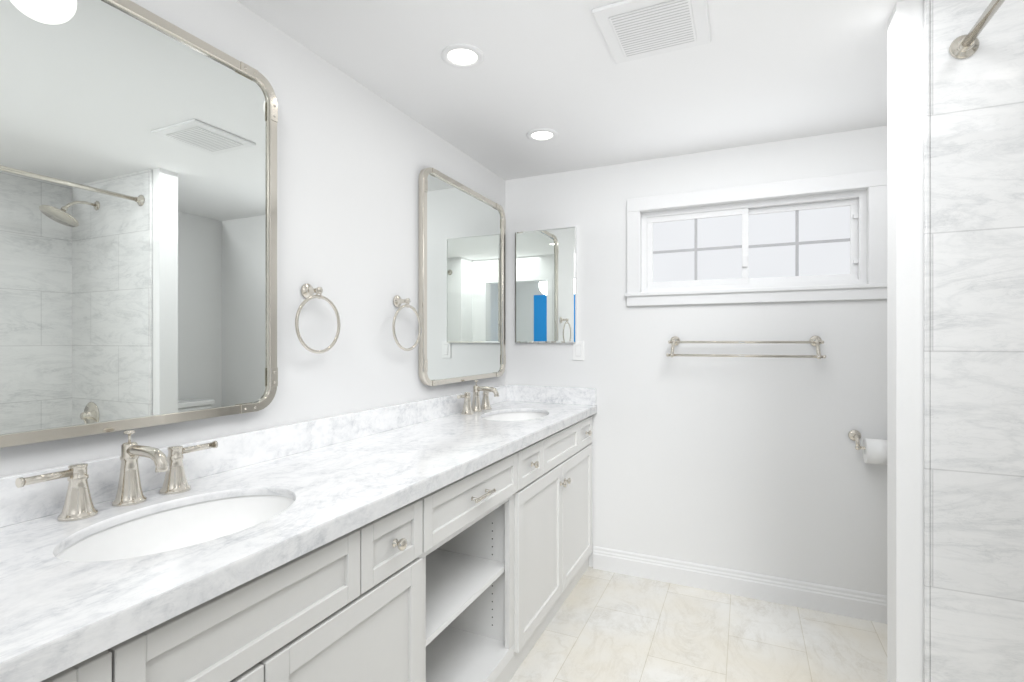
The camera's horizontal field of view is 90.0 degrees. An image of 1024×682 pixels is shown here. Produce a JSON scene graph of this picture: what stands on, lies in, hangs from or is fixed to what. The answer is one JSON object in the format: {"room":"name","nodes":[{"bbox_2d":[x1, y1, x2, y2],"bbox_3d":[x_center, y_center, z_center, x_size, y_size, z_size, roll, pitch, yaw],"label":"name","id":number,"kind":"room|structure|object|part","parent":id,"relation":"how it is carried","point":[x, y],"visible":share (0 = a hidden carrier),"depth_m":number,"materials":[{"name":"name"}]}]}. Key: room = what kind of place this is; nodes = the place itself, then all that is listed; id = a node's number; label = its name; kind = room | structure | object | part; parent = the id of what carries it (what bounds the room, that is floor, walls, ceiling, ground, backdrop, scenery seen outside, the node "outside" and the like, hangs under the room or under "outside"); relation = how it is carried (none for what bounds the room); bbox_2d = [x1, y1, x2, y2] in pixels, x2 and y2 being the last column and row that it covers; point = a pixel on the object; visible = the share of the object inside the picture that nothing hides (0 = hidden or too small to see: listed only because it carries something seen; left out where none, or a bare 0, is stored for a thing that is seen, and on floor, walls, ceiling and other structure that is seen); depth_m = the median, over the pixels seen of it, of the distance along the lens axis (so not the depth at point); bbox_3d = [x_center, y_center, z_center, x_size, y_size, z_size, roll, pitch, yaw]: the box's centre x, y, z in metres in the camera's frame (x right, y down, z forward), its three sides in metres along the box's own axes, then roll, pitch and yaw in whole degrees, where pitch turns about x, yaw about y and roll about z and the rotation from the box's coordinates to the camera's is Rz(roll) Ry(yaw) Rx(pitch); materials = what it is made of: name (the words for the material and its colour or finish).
{"room":"bathroom","nodes":[
{"label":"bathroom","id":0,"kind":"room"},
{"bbox_2d":[0,0,504,476],"bbox_3d":[-0.676,0.158,2.014,0.100,2.375,3.035,0,0,24],"label":"wall","id":1,"kind":"structure","parent":0,"point":[354,157],"depth_m":1.90,"materials":[{"name":"paint"}]},
{"bbox_2d":[0,0,277,447],"bbox_3d":[-0.950,-0.307,1.240,0.039,1.047,0.892,0,0,24],"label":"vanity mirror","id":2,"kind":"object","parent":1,"relation":"attached to","point":[138,216],"visible":0.98,"depth_m":1.25,"materials":[{"name":"silver metal"}]},
{"bbox_2d":[0,385,507,527],"bbox_3d":[-0.615,0.330,1.997,0.020,0.100,2.812,0,0,24],"label":"backsplash","id":3,"kind":"structure","parent":1,"relation":"attached to","point":[235,450],"depth_m":1.68,"materials":[{"name":"white stone"}]},
{"bbox_2d":[295,283,340,353],"bbox_3d":[-0.688,-0.079,1.781,0.067,0.246,0.203,0,0,24],"label":"towel ring","id":4,"kind":"object","parent":1,"relation":"attached to","point":[308,291],"visible":1,"depth_m":1.77,"materials":[{"name":"silver metal"}]},
{"bbox_2d":[392,295,420,350],"bbox_3d":[-0.476,-0.079,2.245,0.067,0.246,0.203,0,0,24],"label":"towel ring","id":5,"kind":"object","parent":1,"relation":"attached to","point":[398,301],"visible":1,"depth_m":2.24,"materials":[{"name":"silver metal"}]},
{"bbox_2d":[419,167,505,385],"bbox_3d":[-0.238,-0.307,2.801,0.039,1.047,0.892,0,0,24],"label":"vanity mirror","id":6,"kind":"object","parent":1,"relation":"attached to","point":[462,227],"visible":1,"depth_m":2.70,"materials":[{"name":"silver metal"}]},
{"bbox_2d":[237,0,904,179],"bbox_3d":[0.217,-1.080,0.544,2.944,0.100,4.970,0,0,24],"label":"ceiling","id":7,"kind":"structure","parent":0,"point":[753,72],"depth_m":1.98,"materials":[{"name":"paint"}]},
{"bbox_2d":[441,44,483,68],"bbox_3d":[-0.179,-1.026,1.851,0.156,0.007,0.156,0,0,24],"label":"recessed light","id":8,"kind":"object","parent":7,"relation":"in","point":[463,56],"visible":1,"depth_m":1.84,"materials":[{"name":"white plastic"}]},
{"bbox_2d":[527,128,557,141],"bbox_3d":[0.151,-1.026,2.558,0.156,0.007,0.156,0,0,24],"label":"recessed light","id":9,"kind":"object","parent":7,"relation":"in","point":[542,135],"visible":1,"depth_m":2.55,"materials":[{"name":"white plastic"}]},
{"bbox_2d":[592,0,710,63],"bbox_3d":[0.463,-1.020,1.668,0.330,0.018,0.330,0,0,24],"label":"ceiling vent","id":10,"kind":"object","parent":7,"relation":"in","point":[631,30],"visible":1,"depth_m":1.65,"materials":[{"name":"white plastic"}]},
{"bbox_2d":[505,126,886,595],"bbox_3d":[1.227,0.158,2.760,2.744,2.375,0.100,0,0,24],"label":"wall","id":11,"kind":"structure","parent":0,"point":[757,465],"depth_m":2.75,"materials":[{"name":"paint"}]},
{"bbox_2d":[515,227,575,342],"bbox_3d":[0.203,-0.338,3.157,0.395,0.695,0.022,0,0,24],"label":"mirrored medicine cabinet","id":12,"kind":"object","parent":11,"relation":"attached to","point":[545,286],"visible":0.96,"depth_m":3.14,"materials":[{"name":"silver mirror"}]},
{"bbox_2d":[508,385,595,403],"bbox_3d":[0.235,0.330,3.144,0.574,0.100,0.020,0,0,24],"label":"backsplash","id":13,"kind":"structure","parent":11,"relation":"attached to","point":[546,394],"depth_m":3.12,"materials":[{"name":"white stone"}]},
{"bbox_2d":[573,341,583,359],"bbox_3d":[0.399,0.058,3.076,0.070,0.115,0.010,0,0,24],"label":"switch plate","id":14,"kind":"object","parent":11,"relation":"attached to","point":[578,350],"visible":0.9,"depth_m":3.07,"materials":[{"name":"plastic"}]},
{"bbox_2d":[593,546,886,623],"bbox_3d":[1.467,1.282,2.587,2.164,0.127,0.016,0,0,24],"label":"baseboard","id":15,"kind":"structure","parent":11,"relation":"attached to","point":[840,601],"depth_m":2.67,"materials":[{"name":"paint"}]},
{"bbox_2d":[666,336,825,358],"bbox_3d":[1.184,0.030,2.641,0.736,0.114,0.148,0,0,24],"label":"rail","id":16,"kind":"object","parent":11,"relation":"attached to","point":[816,341],"visible":1,"depth_m":2.59,"materials":[{"name":"silver metal"}]},
{"bbox_2d":[625,170,886,305],"bbox_3d":[1.240,-0.507,2.728,1.255,0.615,0.117,0,0,24],"label":"window","id":17,"kind":"structure","parent":11,"relation":"in","point":[804,248],"depth_m":2.71,"materials":[{"name":"paint"}]},
{"bbox_3d":[1.255,-0.507,2.760,0.961,0.341,0.025,0,0,25],"label":"glass","id":18,"kind":"part","parent":17,"relation":"part of","materials":[{"name":"glass"}]},
{"bbox_3d":[1.252,-0.507,2.752,1.085,0.465,0.063,0,0,25],"label":"frame","id":19,"kind":"part","parent":17,"relation":"part of","materials":[{"name":"plastic"}]},
{"bbox_2d":[848,430,886,464],"bbox_3d":[1.708,0.504,2.408,0.196,0.142,0.137,0,0,24],"label":"toilet paper holder","id":20,"kind":"object","parent":11,"relation":"attached to","point":[874,451],"visible":0.85,"depth_m":2.37,"materials":[{"name":"white paper"}]},
{"bbox_3d":[1.718,0.475,2.428,0.196,0.084,0.092,0,0,25],"label":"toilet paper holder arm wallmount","id":21,"kind":"part","parent":20,"relation":"part of","materials":[{"name":"silver metal"}]},
{"bbox_2d":[509,567,886,681],"bbox_3d":[0.618,1.423,1.424,2.944,0.155,3.035,0,0,24],"label":"floor","id":22,"kind":"structure","parent":0,"point":[605,626],"depth_m":2.30,"materials":[{"name":"tile"}]},
{"bbox_2d":[16,408,596,681],"bbox_3d":[-0.349,0.885,1.876,0.604,0.920,2.812,0,0,24],"label":"bathroom vanity","id":23,"kind":"object","parent":22,"relation":"on","point":[447,538],"depth_m":1.39,"materials":[{"name":"paint"}]},
{"bbox_2d":[0,400,595,681],"bbox_3d":[-0.352,0.402,1.877,0.598,0.045,2.812,0,0,24],"label":"countertop","id":24,"kind":"structure","parent":23,"relation":"on","point":[56,603],"depth_m":1.05,"materials":[{"name":"white stone"}]},
{"bbox_2d":[16,430,215,523],"bbox_3d":[-0.855,0.295,1.186,0.169,0.169,0.405,0,0,24],"label":"faucet","id":25,"kind":"object","parent":24,"relation":"on","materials":[{"name":"silver metal"}]},
{"bbox_2d":[56,492,299,567],"bbox_3d":[-0.688,0.475,1.104,0.338,0.150,0.478,0,0,24],"label":"sink","id":26,"kind":"object","parent":24,"relation":"in","point":[131,541],"depth_m":1.22,"materials":[{"name":"white ceramic"}]},
{"bbox_2d":[456,380,499,415],"bbox_3d":[-0.146,0.295,2.742,0.169,0.169,0.405,0,0,24],"label":"faucet","id":27,"kind":"object","parent":24,"relation":"on","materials":[{"name":"silver metal"}]},
{"bbox_2d":[480,412,543,419],"bbox_3d":[0.021,0.475,2.660,0.338,0.150,0.478,0,0,24],"label":"sink","id":28,"kind":"object","parent":24,"relation":"in","point":[499,415],"depth_m":2.86,"materials":[{"name":"white ceramic"}]},
{"bbox_2d":[887,0,923,681],"bbox_3d":[1.613,0.158,1.415,0.926,2.375,0.108,0,0,24],"label":"wall","id":29,"kind":"structure","parent":0,"point":[905,342],"depth_m":1.55,"materials":[{"name":"paint"}]},
{"bbox_2d":[924,0,1023,681],"bbox_3d":[1.612,0.158,1.347,0.848,2.375,0.015,0,0,24],"label":"tile","id":30,"kind":"structure","parent":29,"relation":"attached to","point":[974,367],"depth_m":1.47,"materials":[{"name":"white tile"}]},
{"bbox_2d":[949,0,1004,58],"bbox_3d":[1.006,-0.850,0.822,0.068,0.068,1.449,0,0,24],"label":"shower rod","id":31,"kind":"object","parent":30,"relation":"attached to","point":[965,46],"visible":1,"depth_m":1.44,"materials":[{"name":"silver metal"}]}
]}

